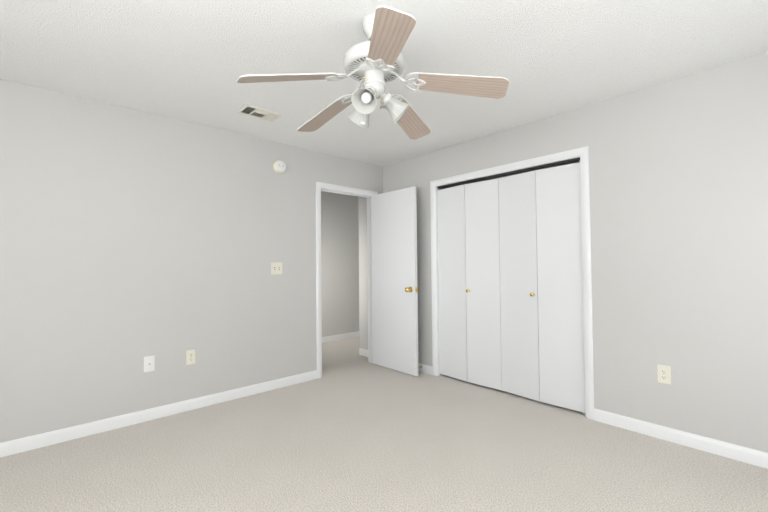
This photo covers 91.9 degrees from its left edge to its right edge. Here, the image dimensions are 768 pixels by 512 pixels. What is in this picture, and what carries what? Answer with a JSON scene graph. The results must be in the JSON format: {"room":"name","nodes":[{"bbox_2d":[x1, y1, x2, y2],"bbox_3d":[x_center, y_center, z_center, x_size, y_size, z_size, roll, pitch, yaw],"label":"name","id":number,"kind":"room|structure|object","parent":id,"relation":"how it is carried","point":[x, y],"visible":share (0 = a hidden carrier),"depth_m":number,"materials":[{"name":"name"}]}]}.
{"room":"empty bedroom","nodes":[
{"label":"empty bedroom","id":0,"kind":"room"},
{"bbox_2d":[0,79,382,442],"bbox_3d":[-1.938,0.074,2.973,5.120,2.440,0.120,1,-2,-42],"label":"wall","id":1,"kind":"structure","parent":0,"point":[130,239],"depth_m":2.92,"materials":[{"name":"paint"}]},
{"bbox_2d":[144,355,154,371],"bbox_3d":[-1.852,0.853,2.935,0.074,0.122,0.016,1,-2,-42],"label":"outlet","id":2,"kind":"object","parent":1,"relation":"attached to","point":[149,363],"visible":1,"depth_m":2.94,"materials":[{"name":"white plastic"}]},
{"bbox_2d":[0,370,316,457],"bbox_3d":[-2.189,1.245,2.618,3.988,0.088,0.014,1,-2,-42],"label":"baseboard","id":3,"kind":"structure","parent":1,"relation":"attached to","point":[28,443],"depth_m":2.88,"materials":[{"name":"white wood"}]},
{"bbox_2d":[186,349,195,364],"bbox_3d":[-1.631,0.855,3.140,0.074,0.122,0.009,1,-2,-42],"label":"outlet","id":4,"kind":"object","parent":1,"relation":"attached to","point":[190,356],"visible":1,"depth_m":3.14,"materials":[{"name":"beige plastic"}]},
{"bbox_2d":[271,262,281,274],"bbox_3d":[-1.058,0.123,3.677,0.118,0.118,0.019,1,-2,-42],"label":"switch plate","id":5,"kind":"object","parent":1,"relation":"attached to","point":[276,268],"visible":1,"depth_m":3.68,"materials":[{"name":"beige plastic"}]},
{"bbox_2d":[273,160,285,173],"bbox_3d":[-1.034,-0.895,3.707,0.134,0.134,0.052,1,-2,-42],"label":"smoke detector","id":6,"kind":"object","parent":1,"relation":"attached to","point":[279,166],"visible":1,"depth_m":3.69,"materials":[{"name":"beige plastic"}]},
{"bbox_2d":[316,182,377,378],"bbox_3d":[-0.443,0.256,4.326,0.879,2.107,0.156,1,-2,-42],"label":"door frame","id":7,"kind":"structure","parent":1,"relation":"attached to","point":[319,185],"depth_m":4.15,"materials":[{"name":"white wood"}]},
{"bbox_2d":[371,186,418,375],"bbox_3d":[0.110,0.274,4.254,0.179,2.033,0.724,1,-2,-42],"label":"entry door","id":8,"kind":"structure","parent":1,"relation":"in","point":[395,289],"depth_m":4.21,"materials":[{"name":"white wood"}]},
{"bbox_2d":[321,191,359,336],"bbox_3d":[-2.265,0.115,4.701,6.720,2.440,0.120,1,-2,-42],"label":"wall","id":9,"kind":"structure","parent":0,"point":[340,259],"depth_m":6.03,"materials":[{"name":"paint"}]},
{"bbox_2d":[322,331,359,342],"bbox_3d":[-2.253,1.289,4.586,6.600,0.088,0.014,1,-2,-42],"label":"baseboard","id":10,"kind":"structure","parent":9,"relation":"attached to","point":[352,334],"depth_m":5.99,"materials":[{"name":"white wood"}]},
{"bbox_2d":[0,336,767,511],"bbox_3d":[-0.374,1.320,2.517,6.840,0.100,5.840,1,-2,-42],"label":"floor","id":11,"kind":"structure","parent":0,"point":[351,429],"depth_m":2.29,"materials":[{"name":"carpet"}]},
{"bbox_2d":[0,0,767,165],"bbox_3d":[-0.399,-1.219,2.572,6.840,0.100,5.840,1,-2,-42],"label":"ceiling","id":12,"kind":"structure","parent":0,"point":[191,61],"depth_m":2.18,"materials":[{"name":"white paint"}]},
{"bbox_2d":[236,104,282,121],"bbox_3d":[-1.005,-1.141,2.998,0.305,0.025,0.200,1,-2,-42],"label":"ceiling vent","id":13,"kind":"object","parent":12,"relation":"in","point":[257,112],"visible":1,"depth_m":2.99,"materials":[{"name":"white metal"}]},
{"bbox_2d":[237,5,508,139],"bbox_3d":[-0.081,-0.922,1.908,1.249,0.529,1.206,1,-2,-42],"label":"ceiling fan","id":14,"kind":"object","parent":12,"relation":"hanging from","point":[374,63],"visible":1,"depth_m":1.80,"materials":[{"name":"beige wood"}]},
{"bbox_2d":[443,161,578,188],"bbox_3d":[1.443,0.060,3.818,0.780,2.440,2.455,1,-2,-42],"label":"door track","id":15,"kind":"structure","parent":0,"point":[515,174],"depth_m":4.20,"materials":[{"name":"metal"}]},
{"bbox_2d":[358,51,767,452],"bbox_3d":[1.293,0.051,3.313,0.120,2.440,4.720,1,-2,-42],"label":"wall","id":16,"kind":"structure","parent":0,"point":[678,174],"depth_m":2.51,"materials":[{"name":"paint"}]},
{"bbox_2d":[359,348,367,356],"bbox_3d":[-0.200,1.275,4.839,0.020,0.088,0.360,1,-2,-42],"label":"baseboard","id":17,"kind":"structure","parent":16,"relation":"attached to","point":[363,352],"depth_m":4.91,"materials":[{"name":"white wood"}]},
{"bbox_2d":[418,363,432,374],"bbox_3d":[0.265,1.259,4.328,0.020,0.088,0.783,1,-2,-42],"label":"baseboard","id":18,"kind":"structure","parent":16,"relation":"attached to","point":[426,369],"depth_m":4.11,"materials":[{"name":"white wood"}]},
{"bbox_2d":[437,178,501,389],"bbox_3d":[0.830,0.265,3.754,0.086,2.040,0.736,1,-2,-42],"label":"closet door","id":19,"kind":"structure","parent":16,"relation":"in","point":[469,289],"depth_m":3.71,"materials":[{"name":"white wood"}]},
{"bbox_2d":[435,156,585,415],"bbox_3d":[1.111,0.243,3.511,0.122,2.068,1.515,1,-2,-42],"label":"door frame","id":20,"kind":"structure","parent":16,"relation":"attached to","point":[536,167],"depth_m":3.71,"materials":[{"name":"white wood"}]},
{"bbox_2d":[430,146,593,419],"bbox_3d":[1.060,0.219,3.465,0.018,2.115,1.609,1,-2,-42],"label":"trim","id":21,"kind":"structure","parent":16,"relation":"attached to","point":[582,153],"depth_m":2.91,"materials":[{"name":"white wood"}]},
{"bbox_2d":[498,160,584,414],"bbox_3d":[1.327,0.248,3.207,0.086,2.040,0.736,1,-2,-42],"label":"closet door","id":22,"kind":"structure","parent":16,"relation":"in","point":[541,300],"depth_m":3.17,"materials":[{"name":"white wood"}]},
{"bbox_2d":[657,365,670,384],"bbox_3d":[1.908,0.808,2.532,0.009,0.122,0.074,1,-2,-42],"label":"outlet","id":23,"kind":"object","parent":16,"relation":"attached to","point":[664,374],"visible":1,"depth_m":2.53,"materials":[{"name":"beige plastic"}]},
{"bbox_2d":[594,408,767,468],"bbox_3d":[2.179,1.195,2.225,0.014,0.088,1.688,1,-2,-42],"label":"baseboard","id":24,"kind":"structure","parent":16,"relation":"attached to","point":[680,437],"depth_m":2.43,"materials":[{"name":"white wood"}]}
]}

